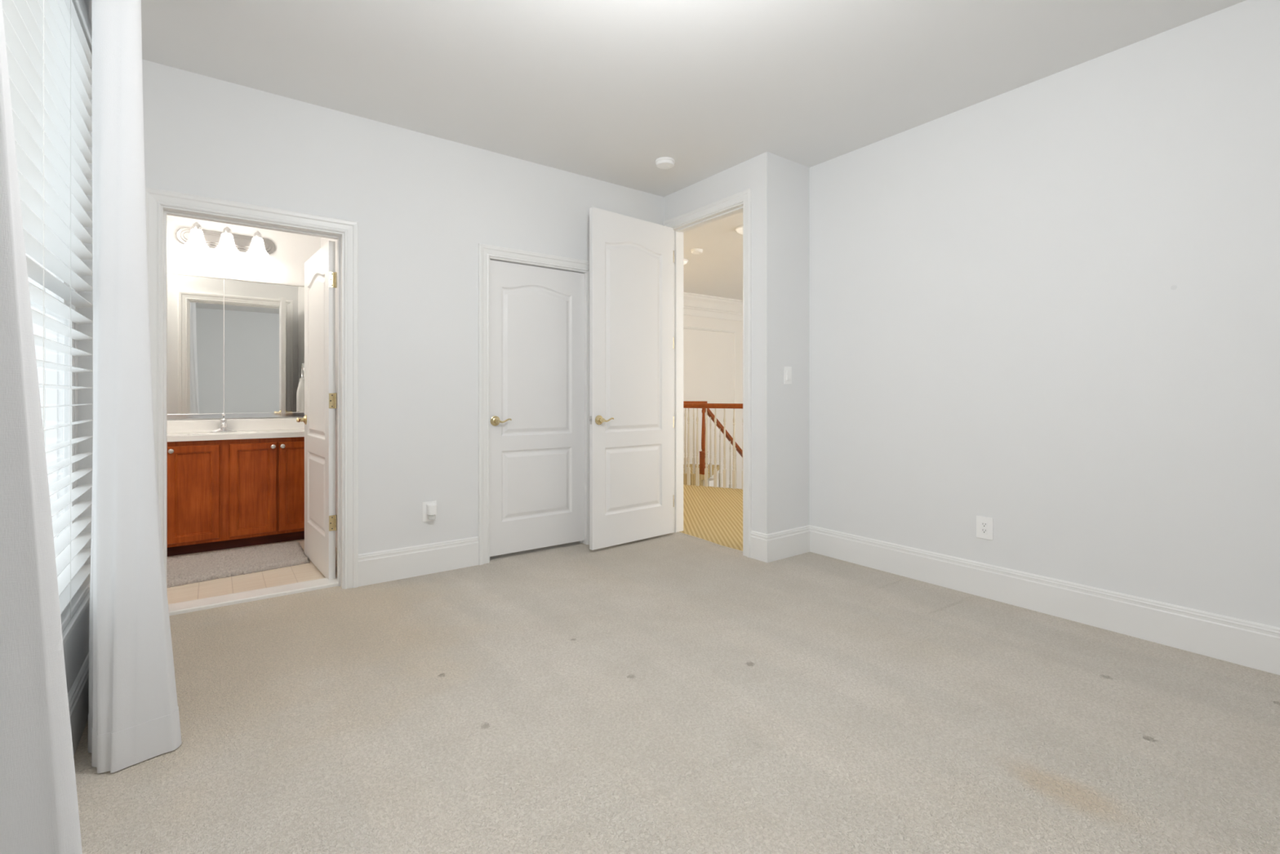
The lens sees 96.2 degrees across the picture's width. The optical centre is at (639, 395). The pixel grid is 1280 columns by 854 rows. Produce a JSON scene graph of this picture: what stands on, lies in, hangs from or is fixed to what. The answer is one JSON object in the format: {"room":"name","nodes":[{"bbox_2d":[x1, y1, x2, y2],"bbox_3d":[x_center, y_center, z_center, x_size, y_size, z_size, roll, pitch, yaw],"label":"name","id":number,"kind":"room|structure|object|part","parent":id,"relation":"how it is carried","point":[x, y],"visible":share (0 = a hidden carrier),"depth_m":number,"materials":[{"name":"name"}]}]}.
{"room":"empty bedroom","nodes":[
{"label":"empty bedroom","id":0,"kind":"room"},
{"bbox_2d":[63,0,92,693],"bbox_3d":[-0.649,-0.228,0.167,0.112,2.801,6.580,0,0,-37],"label":"wall","id":1,"kind":"structure","parent":0,"point":[76,648],"depth_m":2.25,"materials":[{"name":"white paint"}]},
{"bbox_2d":[0,0,82,853],"bbox_3d":[-0.963,-0.190,0.896,0.236,2.596,0.534,0,0,-37],"label":"curtain","id":2,"kind":"object","parent":1,"relation":"hanging from","point":[39,814],"visible":1,"depth_m":0.76,"materials":[{"name":"white fabric"}]},
{"bbox_2d":[1,0,93,631],"bbox_3d":[-1.612,-0.317,1.512,0.070,2.082,1.838,0,0,-37],"label":"window blind","id":3,"kind":"object","parent":1,"relation":"attached to","point":[49,42],"visible":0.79,"depth_m":1.80,"materials":[{"name":"white plastic"}]},
{"bbox_3d":[-1.631,-0.303,1.529,0.060,2.030,0.002,0,0,-37],"label":"ladder cord","id":4,"kind":"part","parent":3,"relation":"part of","materials":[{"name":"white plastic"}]},
{"bbox_3d":[-1.846,-0.303,1.819,0.060,2.030,0.002,0,0,-37],"label":"ladder cord","id":5,"kind":"part","parent":3,"relation":"part of","materials":[{"name":"white fabric"}]},
{"bbox_3d":[-1.616,0.712,1.510,0.053,0.024,1.826,0,0,-37],"label":"rail","id":6,"kind":"part","parent":3,"relation":"part of","materials":[{"name":"white"}]},
{"bbox_3d":[-2.096,-0.303,2.156,0.060,2.030,0.002,0,0,-37],"label":"ladder cord","id":7,"kind":"part","parent":3,"relation":"part of","materials":[{"name":"white fabric"}]},
{"bbox_2d":[28,275,78,537],"bbox_3d":[-1.659,-0.312,1.478,0.050,2.095,1.850,0,0,-37],"label":"window","id":8,"kind":"structure","parent":1,"relation":"in","point":[63,376],"depth_m":2.17,"materials":[{"name":"white glass"}]},
{"bbox_3d":[-1.667,-0.798,1.472,0.021,1.020,1.750,0,0,-37],"label":"sash","id":9,"kind":"part","parent":8,"relation":"part of","materials":[{"name":"white plastic"}]},
{"bbox_3d":[-1.659,-0.312,1.478,0.050,2.095,1.850,0,0,-37],"label":"frame","id":10,"kind":"part","parent":8,"relation":"part of","materials":[{"name":"white plastic"}]},
{"bbox_2d":[62,590,89,644],"bbox_3d":[-1.614,0.739,1.511,0.068,0.022,1.850,0,0,-37],"label":"window sill","id":11,"kind":"structure","parent":1,"relation":"attached to","point":[77,615],"depth_m":1.88,"materials":[{"name":"white wood"}]},
{"bbox_2d":[67,652,88,755],"bbox_3d":[-0.606,1.020,0.217,0.016,0.185,6.270,0,0,-37],"label":"baseboard","id":12,"kind":"structure","parent":1,"relation":"attached to","point":[78,694],"depth_m":1.86,"materials":[{"name":"white wood"}]},
{"bbox_2d":[88,0,182,773],"bbox_3d":[-1.735,-0.190,1.973,0.225,2.596,0.679,0,0,-41],"label":"curtain","id":13,"kind":"object","parent":1,"relation":"hanging from","point":[134,716],"visible":1,"depth_m":1.72,"materials":[{"name":"white fabric"}]},
{"bbox_2d":[167,214,320,420],"bbox_3d":[-3.418,-0.228,4.331,1.965,2.801,0.100,0,0,-37],"label":"wall","id":14,"kind":"structure","parent":0,"point":[286,264],"depth_m":4.50,"materials":[{"name":"paint"}]},
{"bbox_2d":[176,222,275,255],"bbox_3d":[-3.133,-1.189,4.363,0.620,0.175,0.188,0,0,-37],"label":"vanity light","id":15,"kind":"object","parent":14,"relation":"attached to","point":[195,237],"visible":1,"depth_m":4.36,"materials":[{"name":"white glass"}]},
{"bbox_2d":[191,222,201,230],"bbox_3d":[-3.290,-1.235,4.260,0.060,0.084,0.124,0,0,-37],"label":"socket","id":16,"kind":"object","parent":15,"relation":"attached to","point":[196,226],"depth_m":4.21,"materials":[{"name":"silver metal"}]},
{"bbox_3d":[-3.271,-1.160,4.235,0.146,0.117,0.146,0,0,-37],"label":"lamp shade","id":17,"kind":"part","parent":15,"relation":"part of","materials":[{"name":"white glass"}]},
{"bbox_2d":[222,226,231,234],"bbox_3d":[-3.144,-1.235,4.369,0.060,0.084,0.124,0,0,-37],"label":"socket","id":18,"kind":"object","parent":15,"relation":"attached to","point":[226,230],"depth_m":4.32,"materials":[{"name":"silver metal"}]},
{"bbox_3d":[-3.125,-1.160,4.343,0.146,0.117,0.146,0,0,-37],"label":"lamp shade","id":19,"kind":"part","parent":15,"relation":"part of","materials":[{"name":"white glass"}]},
{"bbox_2d":[253,231,262,238],"bbox_3d":[-2.989,-1.235,4.484,0.060,0.084,0.124,0,0,-37],"label":"socket","id":20,"kind":"object","parent":15,"relation":"attached to","point":[256,234],"depth_m":4.44,"materials":[{"name":"silver metal"}]},
{"bbox_3d":[-2.970,-1.160,4.458,0.146,0.117,0.146,0,0,-37],"label":"lamp shade","id":21,"kind":"part","parent":15,"relation":"part of","materials":[{"name":"white glass"}]},
{"bbox_2d":[167,272,304,419],"bbox_3d":[-3.384,-0.362,4.288,1.751,1.080,0.010,0,0,-37],"label":"mirror","id":22,"kind":"object","parent":14,"relation":"attached to","point":[236,348],"visible":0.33,"depth_m":4.46,"materials":[{"name":"clear glass"}]},
{"bbox_3d":[-3.647,-0.378,4.095,1.095,1.036,0.005,0,0,-37],"label":"panel","id":23,"kind":"part","parent":22,"relation":"part of","materials":[{"name":"white mirror"}]},
{"bbox_3d":[-2.944,-0.378,4.616,0.652,1.036,0.005,0,0,-37],"label":"panel","id":24,"kind":"part","parent":22,"relation":"part of","materials":[{"name":"white mirror"}]},
{"bbox_2d":[320,237,337,547],"bbox_3d":[-2.147,-0.228,4.181,0.100,2.801,1.655,0,0,-37],"label":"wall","id":25,"kind":"structure","parent":0,"point":[323,240],"depth_m":4.22,"materials":[{"name":"paint"}]},
{"bbox_2d":[25,59,663,554],"bbox_3d":[-1.448,-0.228,3.583,4.240,2.801,0.142,0,0,-37],"label":"wall","id":26,"kind":"structure","parent":0,"point":[422,205],"depth_m":3.48,"materials":[{"name":"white paint"}]},
{"bbox_2d":[145,186,358,591],"bbox_3d":[-2.072,0.052,3.119,0.956,2.120,0.188,0,0,-37],"label":"door frame","id":27,"kind":"structure","parent":26,"relation":"attached to","point":[159,203],"depth_m":3.15,"materials":[{"name":"white wood"}]},
{"bbox_2d":[296,240,337,579],"bbox_3d":[-2.073,0.091,3.703,0.149,2.018,0.776,0,0,-40],"label":"door","id":28,"kind":"structure","parent":26,"relation":"in","point":[320,273],"depth_m":3.60,"materials":[{"name":"white wood"}]},
{"bbox_3d":[-2.296,0.167,3.900,0.057,0.068,0.135,0,0,-40],"label":"handle","id":29,"kind":"part","parent":28,"relation":"part of","materials":[{"name":"gold metal"}]},
{"bbox_2d":[358,536,479,586],"bbox_3d":[-1.136,1.020,3.716,3.331,0.185,0.016,0,0,-37],"label":"baseboard","id":30,"kind":"structure","parent":26,"relation":"attached to","point":[384,566],"depth_m":3.53,"materials":[{"name":"white wood"}]},
{"bbox_2d":[422,500,436,521],"bbox_3d":[-1.316,0.724,3.587,0.086,0.122,0.009,0,0,-37],"label":"wall outlet","id":31,"kind":"object","parent":26,"relation":"attached to","point":[424,516],"visible":0.45,"depth_m":3.57,"materials":[{"name":"white plastic"}]},
{"bbox_2d":[426,503,436,519],"bbox_3d":[-1.292,0.725,3.565,0.052,0.093,0.056,0,0,-37],"label":"plug","id":32,"kind":"object","parent":31,"relation":"attached to","point":[431,508],"visible":1,"depth_m":3.54,"materials":[{"name":"white plastic"}]},
{"bbox_2d":[428,515,435,519],"bbox_3d":[-1.291,0.755,3.563,0.042,0.033,0.042,0,0,-37],"label":"bottle","id":33,"kind":"object","parent":32,"relation":"on","point":[430,517],"depth_m":3.55,"materials":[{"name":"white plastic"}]},
{"bbox_2d":[478,243,589,564],"bbox_3d":[-0.741,0.057,4.106,0.914,2.110,0.188,0,0,-37],"label":"door frame","id":34,"kind":"structure","parent":26,"relation":"attached to","point":[486,252],"depth_m":3.81,"materials":[{"name":"white wood"}]},
{"bbox_2d":[489,259,584,556],"bbox_3d":[-0.711,0.086,4.065,0.750,1.996,0.092,0,0,-37],"label":"door","id":35,"kind":"structure","parent":26,"relation":"in","point":[537,313],"depth_m":4.06,"materials":[{"name":"white wood"}]},
{"bbox_3d":[-0.936,0.172,3.876,0.135,0.068,0.057,0,0,-37],"label":"handle","id":36,"kind":"part","parent":35,"relation":"part of","materials":[{"name":"gold metal"}]},
{"bbox_2d":[73,463,1279,853],"bbox_3d":[0.595,1.252,3.759,7.532,0.280,10.533,0,0,-37],"label":"floor","id":37,"kind":"structure","parent":0,"point":[671,693],"depth_m":1.95,"materials":[{"name":"beige carpet"}]},
{"bbox_2d":[167,436,304,556],"bbox_3d":[-3.251,0.714,4.107,1.757,0.796,0.453,0,0,-37],"label":"vanity cabinet","id":38,"kind":"object","parent":37,"relation":"on","point":[229,493],"visible":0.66,"depth_m":4.12,"materials":[{"name":"brown wood"}]},
{"bbox_3d":[-3.183,0.379,3.895,0.031,0.031,0.031,0,0,-37],"label":"knob","id":39,"kind":"part","parent":38,"relation":"part of","materials":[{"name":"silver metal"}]},
{"bbox_3d":[-3.101,0.682,3.987,0.291,0.666,0.020,0,0,-37],"label":"door","id":40,"kind":"part","parent":38,"relation":"part of","materials":[{"name":"brown wood"}]},
{"bbox_2d":[167,417,304,441],"bbox_3d":[-3.258,0.290,4.117,1.757,0.212,0.431,0,0,-37],"label":"countertop","id":41,"kind":"structure","parent":38,"relation":"on","point":[269,428],"depth_m":4.33,"materials":[{"name":"stone"}]},
{"bbox_2d":[209,413,236,432],"bbox_3d":[-3.160,0.209,4.326,0.146,0.139,0.164,0,0,-6],"label":"faucet","id":42,"kind":"object","parent":41,"relation":"on","point":[223,427],"visible":1,"depth_m":4.34,"materials":[{"name":"silver metal"}]},
{"bbox_3d":[-3.133,0.234,4.317,0.060,0.068,0.161,0,0,-37],"label":"spout","id":43,"kind":"part","parent":42,"relation":"part of","materials":[{"name":"silver metal"}]},
{"bbox_3d":[-3.164,0.261,4.358,0.166,0.034,0.054,0,0,-37],"label":"plate","id":44,"kind":"part","parent":42,"relation":"part of","materials":[{"name":"silver metal"}]},
{"bbox_3d":[-3.164,0.172,4.358,0.043,0.065,0.043,0,0,-37],"label":"handle","id":45,"kind":"part","parent":42,"relation":"part of","materials":[{"name":"silver metal"}]},
{"bbox_3d":[-2.824,0.682,4.192,0.286,0.666,0.020,0,0,-37],"label":"door","id":46,"kind":"part","parent":38,"relation":"part of","materials":[{"name":"brown wood"}]},
{"bbox_3d":[-2.584,0.682,4.370,0.285,0.666,0.020,0,0,-37],"label":"door","id":47,"kind":"part","parent":38,"relation":"part of","materials":[{"name":"brown wood"}]},
{"bbox_2d":[167,541,309,587],"bbox_3d":[-2.705,1.093,3.738,0.917,0.038,0.685,0,0,-37],"label":"bath mat","id":48,"kind":"object","parent":37,"relation":"on","point":[184,570],"visible":0.84,"depth_m":3.72,"materials":[{"name":"beige fabric"}]},
{"bbox_2d":[168,576,337,615],"bbox_3d":[-2.116,1.107,3.177,0.802,0.030,0.145,0,0,-37],"label":"threshold","id":49,"kind":"object","parent":37,"relation":"on","point":[191,606],"visible":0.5,"depth_m":3.13,"materials":[{"name":"white stone"}]},
{"bbox_2d":[676,531,742,552],"bbox_3d":[0.525,1.114,4.349,0.055,0.017,0.786,0,0,-37],"label":"threshold","id":50,"kind":"object","parent":37,"relation":"on","point":[705,540],"visible":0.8,"depth_m":4.32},
{"bbox_2d":[683,403,742,489],"bbox_3d":[1.334,0.605,6.724,4.358,1.015,0.060,0,0,28],"label":"balustrade","id":51,"kind":"object","parent":37,"relation":"on","point":[735,406],"visible":0.28,"depth_m":6.94,"materials":[{"name":"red wood"}]},
{"bbox_3d":[1.334,0.127,6.724,4.357,0.060,0.060,0,0,28],"label":"handrail","id":52,"kind":"part","parent":51,"relation":"part of","materials":[{"name":"red wood"}]},
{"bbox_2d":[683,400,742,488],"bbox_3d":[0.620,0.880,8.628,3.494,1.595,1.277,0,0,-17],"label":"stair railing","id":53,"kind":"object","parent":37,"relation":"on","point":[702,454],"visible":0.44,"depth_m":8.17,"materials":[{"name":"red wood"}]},
{"bbox_3d":[-0.131,0.112,8.403,2.256,0.060,0.072,0,0,16],"label":"landing rail","id":54,"kind":"part","parent":53,"relation":"part of","materials":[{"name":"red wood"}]},
{"bbox_3d":[0.898,0.620,8.102,0.086,0.985,0.086,0,0,-37],"label":"newel post","id":55,"kind":"part","parent":53,"relation":"part of","materials":[{"name":"red wood"}]},
{"bbox_3d":[1.500,0.788,8.909,0.060,1.360,2.019,0,0,37],"label":"stair rail","id":56,"kind":"part","parent":53,"relation":"part of","materials":[{"name":"red wood"}]},
{"bbox_2d":[141,0,1246,300],"bbox_3d":[2.014,-1.679,4.187,9.178,0.100,9.870,0,0,-37],"label":"ceiling","id":57,"kind":"structure","parent":0,"point":[601,90],"depth_m":2.83,"materials":[{"name":"white paint"}]},
{"bbox_2d":[655,156,675,168],"bbox_3d":[0.175,-1.608,3.988,0.136,0.040,0.136,0,0,-37],"label":"smoke detector","id":58,"kind":"object","parent":57,"relation":"attached to","point":[664,162],"visible":1,"depth_m":3.95,"materials":[{"name":"white plastic"}]},
{"bbox_2d":[683,258,688,265],"bbox_3d":[0.460,-1.601,6.938,0.250,0.055,0.250,0,0,-37],"label":"ceiling lamp","id":59,"kind":"object","parent":57,"relation":"attached to","point":[685,260],"visible":0.23,"depth_m":6.88,"materials":[{"name":"white plastic"}]},
{"bbox_2d":[690,248,702,254],"bbox_3d":[0.638,-1.608,6.431,0.136,0.040,0.136,0,0,-37],"label":"smoke detector","id":60,"kind":"object","parent":57,"relation":"attached to","point":[697,251],"visible":1,"depth_m":6.39,"materials":[{"name":"white plastic"}]},
{"bbox_2d":[735,224,742,234],"bbox_3d":[1.052,-1.601,5.584,0.250,0.055,0.250,0,0,-37],"label":"ceiling lamp","id":61,"kind":"object","parent":57,"relation":"attached to","point":[739,228],"visible":0.35,"depth_m":5.54,"materials":[{"name":"white glass"}]},
{"bbox_2d":[736,226,742,234],"bbox_3d":[1.052,-1.592,5.584,0.230,0.038,0.230,0,0,-37],"label":"diffuser","id":62,"kind":"object","parent":61,"relation":"attached to","point":[739,229],"depth_m":5.54,"materials":[{"name":"white glass"}]},
{"bbox_2d":[702,478,718,487],"bbox_3d":[1.205,1.952,9.174,0.910,1.480,1.985,0,0,37],"label":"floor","id":63,"kind":"structure","parent":0,"point":[710,481],"depth_m":8.16,"materials":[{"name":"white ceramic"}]},
{"bbox_2d":[683,315,742,488],"bbox_3d":[0.499,1.117,9.144,5.710,5.491,0.100,0,0,-37],"label":"wall","id":64,"kind":"structure","parent":0,"point":[708,356],"depth_m":9.64,"materials":[{"name":"paint"}]},
{"bbox_2d":[683,325,735,466],"bbox_3d":[0.940,0.297,9.398,4.300,2.830,0.018,0,0,-37],"label":"trim","id":65,"kind":"structure","parent":64,"relation":"attached to","point":[684,326],"depth_m":9.90,"materials":[{"name":"white wood"}]},
{"bbox_2d":[683,292,742,321],"bbox_3d":[0.573,-1.461,9.044,5.510,0.335,0.150,0,0,-37],"label":"crown molding","id":66,"kind":"structure","parent":64,"relation":"attached to","point":[694,304],"depth_m":9.52,"materials":[{"name":"white wood"}]},
{"bbox_2d":[663,151,779,533],"bbox_3d":[0.573,-0.228,4.312,0.125,2.801,1.094,0,0,-37],"label":"wall","id":67,"kind":"structure","parent":0,"point":[760,173],"depth_m":3.89,"materials":[{"name":"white paint"}]},
{"bbox_2d":[589,207,674,550],"bbox_3d":[-0.027,-0.119,4.301,0.814,2.423,0.092,0,0,-41],"label":"door","id":68,"kind":"structure","parent":67,"relation":"in","point":[632,260],"depth_m":4.27,"materials":[{"name":"white wood"}]},
{"bbox_3d":[-0.249,0.175,4.087,0.135,0.068,0.057,0,0,-41],"label":"handle","id":69,"kind":"part","parent":68,"relation":"part of","materials":[{"name":"gold metal"}]},
{"bbox_2d":[663,188,751,557],"bbox_3d":[0.538,-0.154,4.359,0.173,2.532,0.945,0,0,-37],"label":"door frame","id":70,"kind":"structure","parent":67,"relation":"attached to","point":[740,202],"depth_m":4.29,"materials":[{"name":"white wood"}]},
{"bbox_2d":[779,156,809,531],"bbox_3d":[1.085,-0.228,4.085,0.428,2.801,0.120,0,0,-37],"label":"wall","id":71,"kind":"structure","parent":0,"point":[794,177],"depth_m":4.01,"materials":[{"name":"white paint"}]},
{"bbox_2d":[750,524,809,562],"bbox_3d":[0.989,1.020,4.012,0.469,0.185,0.150,0,0,-37],"label":"baseboard","id":72,"kind":"structure","parent":71,"relation":"attached to","point":[766,548],"depth_m":3.91,"materials":[{"name":"white wood"}]},
{"bbox_2d":[783,366,791,384],"bbox_3d":[1.022,-0.138,3.955,0.078,0.122,0.012,0,0,-37],"label":"light switch","id":73,"kind":"object","parent":71,"relation":"attached to","point":[787,370],"visible":1,"depth_m":3.95,"materials":[{"name":"white plastic"}]},
{"bbox_2d":[809,0,1279,627],"bbox_3d":[2.852,-0.228,1.993,0.120,2.801,5.346,0,0,-37],"label":"wall","id":74,"kind":"structure","parent":0,"point":[999,331],"depth_m":2.82,"materials":[{"name":"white paint"}]},
{"bbox_2d":[976,515,993,540],"bbox_3d":[1.901,0.731,3.166,0.009,0.122,0.086,0,0,-37],"label":"wall outlet","id":75,"kind":"object","parent":74,"relation":"attached to","point":[984,525],"visible":1,"depth_m":3.16,"materials":[{"name":"white plastic"}]},
{"bbox_2d":[981,521,987,534],"bbox_3d":[1.899,0.731,3.165,0.002,0.067,0.034,0,0,-37],"label":"receptacle","id":76,"kind":"object","parent":75,"relation":"attached to","point":[984,524],"depth_m":3.16,"materials":[{"name":"white plastic"}]},
{"bbox_2d":[809,524,1279,675],"bbox_3d":[2.746,1.020,2.020,0.016,0.185,5.176,0,0,-37],"label":"baseboard","id":77,"kind":"structure","parent":74,"relation":"attached to","point":[1247,643],"depth_m":2.82,"materials":[{"name":"white wood"}]}
]}

